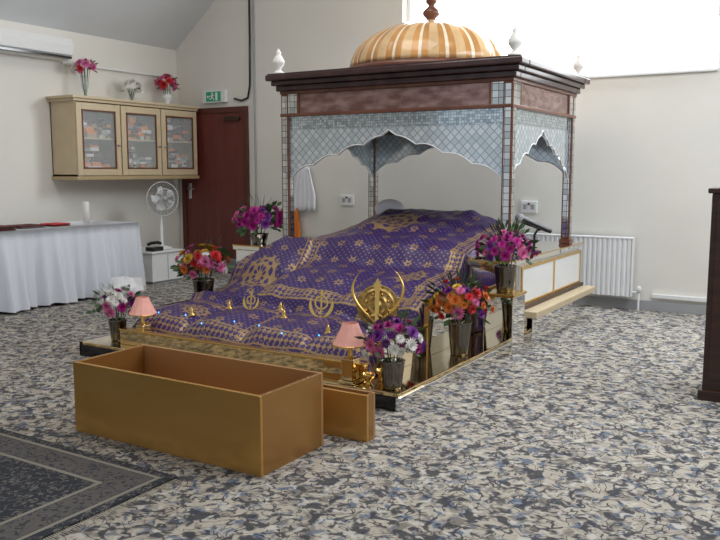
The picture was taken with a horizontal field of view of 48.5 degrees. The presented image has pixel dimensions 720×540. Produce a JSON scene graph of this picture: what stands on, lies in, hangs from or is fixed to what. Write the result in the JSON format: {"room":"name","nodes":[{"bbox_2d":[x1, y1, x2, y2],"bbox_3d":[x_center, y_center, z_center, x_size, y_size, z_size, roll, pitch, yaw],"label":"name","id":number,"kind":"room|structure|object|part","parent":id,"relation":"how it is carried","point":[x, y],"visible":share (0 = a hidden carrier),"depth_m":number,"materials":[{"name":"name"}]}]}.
{"room":"house of worship","nodes":[
{"label":"house of worship","id":0,"kind":"room"},
{"bbox_2d":[0,19,180,247],"bbox_3d":[-5.609,-0.822,5.524,0.200,2.900,12.000,4,8,31],"label":"wall","id":1,"kind":"structure","parent":0,"point":[29,194],"depth_m":9.01,"materials":[{"name":"paint"}]},
{"bbox_2d":[0,27,172,78],"bbox_3d":[-3.126,-2.438,8.990,0.229,0.271,3.000,4,8,31],"label":"air conditioner","id":2,"kind":"object","parent":1,"relation":"attached to","point":[14,42],"visible":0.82,"depth_m":8.42,"materials":[{"name":"white paint"}]},
{"bbox_2d":[0,47,71,58],"bbox_3d":[-3.515,-2.259,8.248,0.070,0.022,1.260,4,8,31],"label":"outlet","id":3,"kind":"object","parent":2,"relation":"attached to","point":[31,51],"depth_m":8.43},
{"bbox_3d":[-3.571,-2.364,8.268,0.229,0.240,1.300,4,8,31],"label":"casing","id":4,"kind":"part","parent":2,"relation":"part of","materials":[{"name":"white paint"}]},
{"bbox_2d":[46,94,198,179],"bbox_3d":[-2.742,-1.538,9.521,0.453,0.910,1.950,4,8,31],"label":"upper cabinet","id":5,"kind":"object","parent":1,"relation":"attached to","point":[93,138],"visible":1,"depth_m":9.24,"materials":[{"name":"beige wood"}]},
{"bbox_2d":[71,54,97,95],"bbox_3d":[-3.082,-2.173,8.921,0.304,0.497,0.270,4,8,31],"label":"flower vase","id":6,"kind":"object","parent":5,"relation":"on","point":[85,62],"visible":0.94,"depth_m":8.89,"materials":[{"name":"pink plant"}]},
{"bbox_3d":[-2.905,-1.451,8.909,0.020,0.790,0.611,4,8,31],"label":"door frame","id":7,"kind":"part","parent":5,"relation":"part of","materials":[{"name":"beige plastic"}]},
{"bbox_3d":[-2.743,-1.960,9.469,0.450,0.060,1.950,4,8,31],"label":"cornice","id":8,"kind":"part","parent":5,"relation":"part of","materials":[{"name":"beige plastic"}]},
{"bbox_2d":[119,79,142,99],"bbox_3d":[-2.712,-2.151,9.510,0.280,0.308,0.300,4,8,31],"label":"flower vase","id":9,"kind":"object","parent":5,"relation":"on","point":[138,89],"visible":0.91,"depth_m":9.49,"materials":[{"name":"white plant"}]},
{"bbox_3d":[-2.578,-1.518,9.439,0.020,0.790,0.611,4,8,31],"label":"door frame","id":10,"kind":"part","parent":5,"relation":"part of","materials":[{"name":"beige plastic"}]},
{"bbox_2d":[154,73,179,103],"bbox_3d":[-2.405,-2.266,10.001,0.336,0.414,0.312,-4,8,-30],"label":"flower vase","id":11,"kind":"object","parent":5,"relation":"on","point":[162,85],"visible":0.97,"depth_m":9.95,"materials":[{"name":"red plant"}]},
{"bbox_3d":[-2.250,-1.584,9.970,0.020,0.790,0.611,4,8,31],"label":"door frame","id":12,"kind":"part","parent":5,"relation":"part of","materials":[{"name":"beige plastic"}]},
{"bbox_2d":[0,0,214,49],"bbox_3d":[-1.195,-3.808,2.573,10.500,4.242,12.250,4,8,31],"label":"ceiling","id":13,"kind":"structure","parent":0,"point":[165,24],"depth_m":9.25,"materials":[{"name":"paint"}]},
{"bbox_2d":[0,271,719,539],"bbox_3d":[-1.195,0.935,3.166,10.400,0.001,12.250,4,8,31],"label":"floor","id":14,"kind":"structure","parent":0,"point":[599,429],"depth_m":3.78,"materials":[{"name":"carpet"}]},
{"bbox_2d":[0,220,145,312],"bbox_3d":[-3.268,-0.059,8.063,1.032,0.756,2.368,4,8,31],"label":"tablecloth","id":15,"kind":"object","parent":14,"relation":"on","point":[47,265],"visible":0.92,"depth_m":7.88,"materials":[{"name":"white fabric"}]},
{"bbox_2d":[0,225,15,230],"bbox_3d":[-3.516,-0.388,7.477,0.415,0.040,0.414,4,8,31],"label":"folded cloths","id":16,"kind":"object","parent":15,"relation":"on","point":[2,227],"visible":1,"depth_m":7.47,"materials":[{"name":"brown fabric"}]},
{"bbox_2d":[9,224,44,228],"bbox_3d":[-3.298,-0.432,7.880,0.253,0.026,0.284,4,8,31],"label":"folded cloths","id":17,"kind":"object","parent":15,"relation":"on","point":[18,226],"visible":0.79,"depth_m":7.80,"materials":[{"name":"brown fabric"}]},
{"bbox_2d":[40,222,69,226],"bbox_3d":[-3.098,-0.463,8.131,0.201,0.026,0.214,4,8,31],"label":"folded cloths","id":18,"kind":"object","parent":15,"relation":"on","point":[54,224],"visible":0.84,"depth_m":8.08,"materials":[{"name":"red fabric"}]},
{"bbox_2d":[82,201,89,222],"bbox_3d":[-2.931,-0.619,8.565,0.068,0.230,0.068,4,8,31],"label":"pillar candle","id":19,"kind":"object","parent":15,"relation":"on","point":[86,215],"visible":1,"depth_m":8.54,"materials":[{"name":"white wax"}]},
{"bbox_2d":[0,428,178,539],"bbox_3d":[-3.122,0.875,3.597,4.260,0.012,2.180,4,8,31],"label":"rug","id":20,"kind":"object","parent":14,"relation":"on","point":[47,489],"visible":1,"depth_m":3.35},
{"bbox_2d":[100,275,145,300],"bbox_3d":[-2.389,0.179,8.150,0.405,0.256,0.489,4,8,31],"label":"plastic bag","id":21,"kind":"object","parent":14,"relation":"on","point":[137,284],"visible":0.57,"depth_m":8.07,"materials":[{"name":"white plastic"}]},
{"bbox_2d":[142,247,183,284],"bbox_3d":[-2.484,-0.057,9.564,0.560,0.380,0.540,4,8,31],"label":"storage cabinet","id":22,"kind":"object","parent":14,"relation":"on","point":[157,264],"visible":0.49,"depth_m":9.33,"materials":[{"name":"white paint"}]},
{"bbox_2d":[145,241,162,251],"bbox_3d":[-2.405,-0.280,9.357,0.120,0.112,0.210,4,8,31],"label":"telephone","id":23,"kind":"object","parent":22,"relation":"on","point":[151,248],"visible":1,"depth_m":9.31,"materials":[{"name":"black plastic"}]},
{"bbox_2d":[146,182,178,249],"bbox_3d":[-2.371,-0.652,9.548,0.408,0.804,0.252,-6,9,-38],"label":"desk fan","id":24,"kind":"object","parent":22,"relation":"on","point":[159,198],"visible":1,"depth_m":9.48,"materials":[{"name":"white paint"}]},
{"bbox_3d":[-2.402,-0.835,9.424,0.124,0.088,0.030,-6,9,-38],"label":"blade","id":25,"kind":"part","parent":24,"relation":"part of","materials":[{"name":"white plastic"}]},
{"bbox_3d":[-2.362,-0.758,9.466,0.097,0.130,0.030,-6,9,-38],"label":"blade","id":26,"kind":"part","parent":24,"relation":"part of","materials":[{"name":"white plastic"}]},
{"bbox_3d":[-2.279,-0.782,9.529,0.122,0.102,0.030,-6,9,-38],"label":"blade","id":27,"kind":"part","parent":24,"relation":"part of","materials":[{"name":"white plastic"}]},
{"bbox_2d":[73,344,322,476],"bbox_3d":[-0.813,0.655,3.953,1.200,0.360,0.480,4,8,31],"label":"box","id":28,"kind":"object","parent":14,"relation":"on","point":[244,416],"visible":1,"depth_m":3.76,"materials":[{"name":"brown wood"}]},
{"bbox_3d":[-0.934,0.679,3.757,1.200,0.360,0.018,4,8,31],"label":"panel","id":29,"kind":"part","parent":28,"relation":"part of","materials":[{"name":"gold metal"}]},
{"bbox_3d":[-0.692,0.630,4.148,1.200,0.360,0.018,4,8,31],"label":"panel","id":30,"kind":"part","parent":28,"relation":"part of","materials":[{"name":"gold metal"}]},
{"bbox_2d":[79,233,595,411],"bbox_3d":[0.076,0.181,6.509,2.716,0.665,3.564,4,8,31],"label":"platform","id":31,"kind":"object","parent":14,"relation":"on","point":[548,296],"visible":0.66,"depth_m":5.65,"materials":[{"name":"white mirror"}]},
{"bbox_2d":[85,279,140,340],"bbox_3d":[-1.755,0.283,5.752,0.379,0.450,0.405,1,7,10],"label":"flower vase","id":32,"kind":"object","parent":31,"relation":"on","point":[115,324],"visible":0.88,"depth_m":5.70,"materials":[{"name":"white plant"}]},
{"bbox_2d":[128,296,157,330],"bbox_3d":[-1.528,0.356,5.633,0.204,0.335,0.204,4,8,31],"label":"table lamp","id":33,"kind":"object","parent":31,"relation":"on","point":[142,306],"visible":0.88,"depth_m":5.57,"materials":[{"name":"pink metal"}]},
{"bbox_3d":[-1.528,0.249,5.620,0.190,0.120,0.190,4,8,31],"label":"lamp shade","id":34,"kind":"part","parent":33,"relation":"part of","materials":[{"name":"pink fabric"}]},
{"bbox_3d":[-1.528,0.333,5.630,0.060,0.120,0.060,4,8,31],"label":"stem","id":35,"kind":"part","parent":33,"relation":"part of","materials":[{"name":"gold metal"}]},
{"bbox_3d":[-1.528,0.306,5.627,0.204,0.008,0.204,4,8,31],"label":"shade trim","id":36,"kind":"part","parent":33,"relation":"part of","materials":[{"name":"pink fabric"}]},
{"bbox_2d":[170,237,234,291],"bbox_3d":[-1.286,-0.025,6.565,0.467,0.560,0.483,2,8,19],"label":"flower vase","id":37,"kind":"object","parent":31,"relation":"on","point":[210,261],"visible":0.99,"depth_m":6.49,"materials":[{"name":"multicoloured plant"}]},
{"bbox_3d":[-0.825,0.481,5.144,2.021,0.010,0.060,4,8,31],"label":"riser rail","id":38,"kind":"part","parent":31,"relation":"part of","materials":[{"name":"gold metal"}]},
{"bbox_2d":[231,194,282,243],"bbox_3d":[-0.899,-0.478,7.230,0.520,0.473,0.499,0,7,-1],"label":"flower vase","id":39,"kind":"object","parent":31,"relation":"on","point":[250,219],"visible":0.98,"depth_m":7.11,"materials":[{"name":"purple plant"}]},
{"bbox_2d":[132,209,531,376],"bbox_3d":[-0.101,-0.016,6.407,2.120,0.880,2.800,4,8,31],"label":"cloth","id":40,"kind":"object","parent":31,"relation":"on","point":[420,245],"visible":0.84,"depth_m":6.01,"materials":[{"name":"purple fabric"}]},
{"bbox_2d":[188,307,195,315],"bbox_3d":[-1.130,0.330,5.394,0.238,0.099,0.239,4,8,31],"label":"ornaments","id":41,"kind":"object","parent":40,"relation":"on","point":[191,313],"depth_m":5.75,"materials":[{"name":"brown metal"}]},
{"bbox_2d":[225,301,232,308],"bbox_3d":[-0.924,0.297,5.656,0.201,0.099,0.241,4,8,31],"label":"ornaments","id":42,"kind":"object","parent":40,"relation":"on","point":[229,304],"depth_m":5.91,"materials":[{"name":"brown metal"}]},
{"bbox_2d":[243,291,258,309],"bbox_3d":[-0.787,0.218,5.776,0.120,0.133,0.051,1,7,6],"label":"khanda emblem","id":43,"kind":"object","parent":40,"relation":"on","point":[251,296],"visible":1,"depth_m":5.77,"materials":[{"name":"gold metal"}]},
{"bbox_2d":[276,302,287,318],"bbox_3d":[-0.534,0.322,5.452,0.397,0.099,0.501,4,8,31],"label":"ornaments","id":44,"kind":"object","parent":40,"relation":"on","point":[280,308],"depth_m":5.54,"materials":[{"name":"brown metal"}]},
{"bbox_2d":[309,289,333,317],"bbox_3d":[-0.265,0.227,5.480,0.172,0.191,0.074,1,7,6],"label":"khanda emblem","id":45,"kind":"object","parent":40,"relation":"on","point":[322,292],"visible":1,"depth_m":5.47,"materials":[{"name":"gold metal"}]},
{"bbox_2d":[323,324,331,333],"bbox_3d":[-0.197,0.403,4.808,0.142,0.099,0.240,4,8,31],"label":"ornaments","id":46,"kind":"object","parent":40,"relation":"on","point":[328,328],"depth_m":5.14,"materials":[{"name":"brown metal"}]},
{"bbox_2d":[351,270,404,327],"bbox_3d":[0.113,0.197,5.171,0.351,0.379,0.121,1,7,6],"label":"ornament","id":47,"kind":"object","parent":40,"relation":"on","point":[376,299],"visible":0.84,"depth_m":5.17,"materials":[{"name":"gold metal"}]},
{"bbox_3d":[0.045,0.189,5.188,0.212,0.379,0.022,1,-7,6],"label":"sword blade","id":48,"kind":"part","parent":47,"relation":"part of","materials":[{"name":"gold metal"}]},
{"bbox_3d":[0.111,0.198,5.154,0.048,0.300,0.012,1,-7,6],"label":"central blade","id":49,"kind":"part","parent":47,"relation":"part of","materials":[{"name":"gold metal"}]},
{"bbox_3d":[0.183,0.191,5.172,0.212,0.379,0.022,1,-7,6],"label":"sword blade","id":50,"kind":"part","parent":47,"relation":"part of","materials":[{"name":"gold metal"}]},
{"bbox_2d":[375,199,404,213],"bbox_3d":[0.273,-0.562,7.361,0.300,0.180,0.180,4,8,31],"label":"cushion","id":51,"kind":"object","parent":40,"relation":"on","point":[383,205],"visible":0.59,"depth_m":7.29,"materials":[{"name":"white fabric"}]},
{"bbox_2d":[332,321,364,385],"bbox_3d":[-0.056,0.477,4.597,0.214,0.352,0.214,4,8,31],"label":"table lamp","id":52,"kind":"object","parent":31,"relation":"on","point":[345,339],"visible":0.83,"depth_m":4.56,"materials":[{"name":"pink fabric"}]},
{"bbox_3d":[-0.056,0.425,4.591,0.214,0.008,0.214,4,8,31],"label":"shade trim","id":53,"kind":"part","parent":52,"relation":"part of","materials":[{"name":"gold metal"}]},
{"bbox_3d":[-0.056,0.365,4.583,0.200,0.126,0.200,4,8,31],"label":"lamp shade","id":54,"kind":"part","parent":52,"relation":"part of","materials":[{"name":"pink fabric"}]},
{"bbox_3d":[-0.056,0.453,4.594,0.063,0.126,0.063,4,8,31],"label":"stem","id":55,"kind":"part","parent":52,"relation":"part of","materials":[{"name":"gold metal"}]},
{"bbox_2d":[362,372,374,385],"bbox_3d":[0.049,0.624,4.575,0.080,0.065,0.080,4,8,31],"label":"brass bowl","id":56,"kind":"object","parent":31,"relation":"on","point":[368,376],"visible":1,"depth_m":4.56,"materials":[{"name":"gold metal"}]},
{"bbox_2d":[375,368,381,381],"bbox_3d":[0.128,0.613,4.666,0.080,0.065,0.080,4,8,31],"label":"brass bowl","id":57,"kind":"object","parent":31,"relation":"on","point":[378,370],"visible":0.47,"depth_m":4.65,"materials":[{"name":"gold metal"}]},
{"bbox_2d":[355,308,427,389],"bbox_3d":[0.165,0.435,4.478,0.400,0.463,0.405,4,8,31],"label":"flower vase","id":58,"kind":"object","parent":31,"relation":"on","point":[392,368],"visible":1,"depth_m":4.43,"materials":[{"name":"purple plant"}]},
{"bbox_2d":[378,294,466,376],"bbox_3d":[0.444,0.404,5.255,0.030,0.335,1.250,4,8,31],"label":"mirror","id":59,"kind":"object","parent":31,"relation":"on","point":[436,336],"depth_m":5.27,"materials":[{"name":"gold metal"}]},
{"bbox_2d":[265,0,589,258],"bbox_3d":[0.619,-1.372,7.028,2.300,2.300,1.740,4,8,31],"label":"canopy","id":60,"kind":"object","parent":31,"relation":"on","point":[416,87],"visible":0.98,"depth_m":6.39,"materials":[{"name":"mirror"}]},
{"bbox_2d":[282,96,293,236],"bbox_3d":[-0.630,-0.889,6.992,0.082,1.230,0.082,4,8,31],"label":"mirror","id":61,"kind":"object","parent":60,"relation":"on","point":[287,121],"depth_m":6.95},
{"bbox_2d":[288,94,296,113],"bbox_3d":[-0.566,-1.434,6.939,0.166,0.161,0.166,4,8,31],"label":"mirror","id":62,"kind":"object","parent":60,"relation":"on","point":[292,98],"depth_m":6.85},
{"bbox_2d":[369,138,377,216],"bbox_3d":[0.138,-1.044,8.235,0.082,1.230,0.082,4,8,31],"label":"mirror","id":63,"kind":"object","parent":60,"relation":"on","point":[373,176],"depth_m":8.21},
{"bbox_3d":[0.619,-1.660,6.992,2.300,0.050,1.740,4,8,31],"label":"cornice","id":64,"kind":"part","parent":60,"relation":"part of","materials":[{"name":"brown wood"}]},
{"bbox_3d":[0.619,-1.350,7.031,2.120,0.025,1.560,4,8,31],"label":"rail","id":65,"kind":"part","parent":60,"relation":"part of","materials":[{"name":"brown wood"}]},
{"bbox_3d":[0.619,-1.539,7.008,2.120,0.025,1.560,4,8,31],"label":"rail","id":66,"kind":"part","parent":60,"relation":"part of","materials":[{"name":"brown wood"}]},
{"bbox_2d":[491,81,520,104],"bbox_3d":[1.085,-1.309,5.935,0.166,0.161,0.166,4,8,31],"label":"mirror","id":67,"kind":"object","parent":60,"relation":"on","point":[502,92],"depth_m":5.87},
{"bbox_2d":[502,83,516,233],"bbox_3d":[1.101,-0.757,5.939,0.082,1.230,0.082,4,8,31],"label":"mirror","id":68,"kind":"object","parent":60,"relation":"on","point":[509,90],"depth_m":5.89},
{"bbox_2d":[562,98,575,236],"bbox_3d":[1.869,-0.913,7.183,0.082,1.230,0.082,4,8,31],"label":"mirror","id":69,"kind":"object","parent":60,"relation":"on","point":[567,179],"depth_m":7.16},
{"bbox_2d":[570,96,572,114],"bbox_3d":[1.804,-1.454,7.100,0.166,0.161,0.166,4,8,31],"label":"mirror","id":70,"kind":"object","parent":60,"relation":"on","point":[571,97],"depth_m":7.03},
{"bbox_2d":[421,269,494,355],"bbox_3d":[0.662,0.272,5.322,0.492,0.578,0.525,4,8,31],"label":"flower vase","id":71,"kind":"object","parent":31,"relation":"on","point":[459,330],"visible":1,"depth_m":5.25,"materials":[{"name":"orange plant"}]},
{"bbox_2d":[474,216,539,292],"bbox_3d":[1.048,-0.116,5.726,0.452,0.548,0.469,4,8,31],"label":"flower vase","id":72,"kind":"object","parent":31,"relation":"on","point":[507,242],"visible":1,"depth_m":5.68,"materials":[{"name":"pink plant"}]},
{"bbox_2d":[514,213,551,252],"bbox_3d":[1.393,-0.299,6.439,0.297,0.316,0.120,2,8,18],"label":"microphone stand","id":73,"kind":"object","parent":31,"relation":"on","point":[539,227],"visible":0.76,"depth_m":6.41,"materials":[{"name":"grey plastic"}]},
{"bbox_3d":[1.604,0.043,6.674,0.020,0.300,1.540,4,8,31],"label":"panel","id":74,"kind":"part","parent":31,"relation":"part of","materials":[{"name":"white paint"}]},
{"bbox_2d":[323,383,374,441],"bbox_3d":[-0.389,0.688,4.191,1.040,0.235,0.080,4,8,31],"label":"box","id":75,"kind":"object","parent":14,"relation":"on","point":[349,413],"visible":0.45,"depth_m":3.95,"materials":[{"name":"brown wood"}]},
{"bbox_2d":[524,233,640,310],"bbox_3d":[2.138,0.001,7.854,1.222,0.690,0.134,4,8,31],"label":"radiator","id":76,"kind":"object","parent":14,"relation":"on","point":[607,262],"visible":0.58,"depth_m":7.64,"materials":[{"name":"white metal"}]},
{"bbox_3d":[2.634,0.182,7.556,0.044,0.065,0.044,4,8,31],"label":"valve knob","id":77,"kind":"part","parent":76,"relation":"part of","materials":[{"name":"white paint"}]},
{"bbox_2d":[697,187,719,402],"bbox_3d":[2.433,0.150,4.521,0.860,1.220,0.440,4,8,31],"label":"cabinet","id":78,"kind":"object","parent":14,"relation":"on","point":[709,390],"visible":1,"depth_m":4.55,"materials":[{"name":"brown wood"}]},
{"bbox_2d":[176,0,719,304],"bbox_3d":[1.931,-3.221,7.788,10.400,7.100,0.282,4,8,31],"label":"wall","id":79,"kind":"structure","parent":0,"point":[647,147],"depth_m":8.13,"materials":[{"name":"paint"}]},
{"bbox_2d":[202,90,227,103],"bbox_3d":[-1.827,-2.181,10.070,0.380,0.150,0.068,4,8,31],"label":"exit sign","id":80,"kind":"object","parent":79,"relation":"attached to","point":[216,96],"visible":1,"depth_m":10.03,"materials":[{"name":"white paint"}]},
{"bbox_2d":[182,106,250,254],"bbox_3d":[-1.858,-1.009,10.252,1.110,2.100,0.040,4,8,31],"label":"door frame","id":81,"kind":"structure","parent":79,"relation":"in","point":[244,109],"depth_m":9.97,"materials":[{"name":"brown wood"}]},
{"bbox_2d":[186,112,243,272],"bbox_3d":[-1.854,-0.978,10.263,0.970,2.025,0.025,4,8,31],"label":"door","id":82,"kind":"structure","parent":81,"relation":"attached to","point":[218,190],"depth_m":10.21,"materials":[{"name":"red wood"}]},
{"bbox_2d":[189,183,191,198],"bbox_3d":[-2.220,-1.036,10.463,0.050,0.200,0.007,4,8,31],"label":"plate","id":83,"kind":"object","parent":82,"relation":"attached to","point":[190,184],"depth_m":10.46,"materials":[{"name":"silver metal"}]},
{"bbox_2d":[190,258,235,271],"bbox_3d":[-1.861,-0.076,10.363,0.930,0.180,0.005,4,8,31],"label":"kick plate","id":84,"kind":"object","parent":82,"relation":"attached to","point":[232,260],"visible":0.07,"depth_m":10.23,"materials":[{"name":"silver metal"}]},
{"bbox_2d":[223,116,239,120],"bbox_3d":[-1.594,-1.883,9.941,0.230,0.050,0.054,4,8,31],"label":"door closer","id":85,"kind":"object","parent":82,"relation":"attached to","point":[229,118],"depth_m":9.92,"materials":[{"name":"black metal"}]},
{"bbox_2d":[252,0,256,205],"bbox_3d":[-1.288,-2.564,9.712,0.024,5.080,0.023,4,8,31],"label":"conduit","id":86,"kind":"object","parent":79,"relation":"attached to","point":[252,0],"depth_m":9.77,"materials":[{"name":"white plastic"}]},
{"bbox_2d":[294,166,315,237],"bbox_3d":[-0.661,-0.802,9.495,0.344,0.898,0.115,4,8,31],"label":"cloths","id":87,"kind":"object","parent":79,"relation":"hanging from","point":[304,192],"visible":0.79,"depth_m":9.47,"materials":[{"name":"white fabric"}]},
{"bbox_2d":[341,195,353,205],"bbox_3d":[-0.147,-0.805,9.224,0.170,0.120,0.036,4,8,31],"label":"wall socket","id":88,"kind":"object","parent":79,"relation":"attached to","point":[345,199],"visible":1,"depth_m":9.21,"materials":[{"name":"white paint"}]},
{"bbox_2d":[521,201,537,212],"bbox_3d":[1.711,-0.639,8.097,0.170,0.120,0.036,4,8,31],"label":"wall socket","id":89,"kind":"object","parent":79,"relation":"attached to","point":[526,206],"visible":1,"depth_m":8.08,"materials":[{"name":"white plastic"}]},
{"bbox_2d":[407,0,719,75],"bbox_3d":[1.883,-2.662,7.913,3.180,1.540,0.060,4,8,31],"label":"window","id":90,"kind":"structure","parent":79,"relation":"in","point":[610,36],"depth_m":7.67,"materials":[{"name":"white glass"}]},
{"bbox_2d":[590,296,705,314],"bbox_3d":[2.381,0.308,7.811,8.800,0.090,0.020,4,8,31],"label":"baseboard","id":91,"kind":"structure","parent":79,"relation":"attached to","point":[697,309],"depth_m":7.58,"materials":[{"name":"grey plastic"}]},
{"bbox_2d":[585,68,718,78],"bbox_3d":[1.833,-1.881,7.929,3.180,0.025,0.130,4,8,31],"label":"window sill","id":92,"kind":"structure","parent":79,"relation":"attached to","point":[705,69],"depth_m":7.34,"materials":[{"name":"white paint"}]},
{"bbox_2d":[652,294,706,301],"bbox_3d":[4.402,0.369,6.562,3.850,0.040,0.035,4,8,31],"label":"trim","id":93,"kind":"structure","parent":79,"relation":"attached to","point":[658,296],"depth_m":7.42,"materials":[{"name":"white paint"}]}
]}

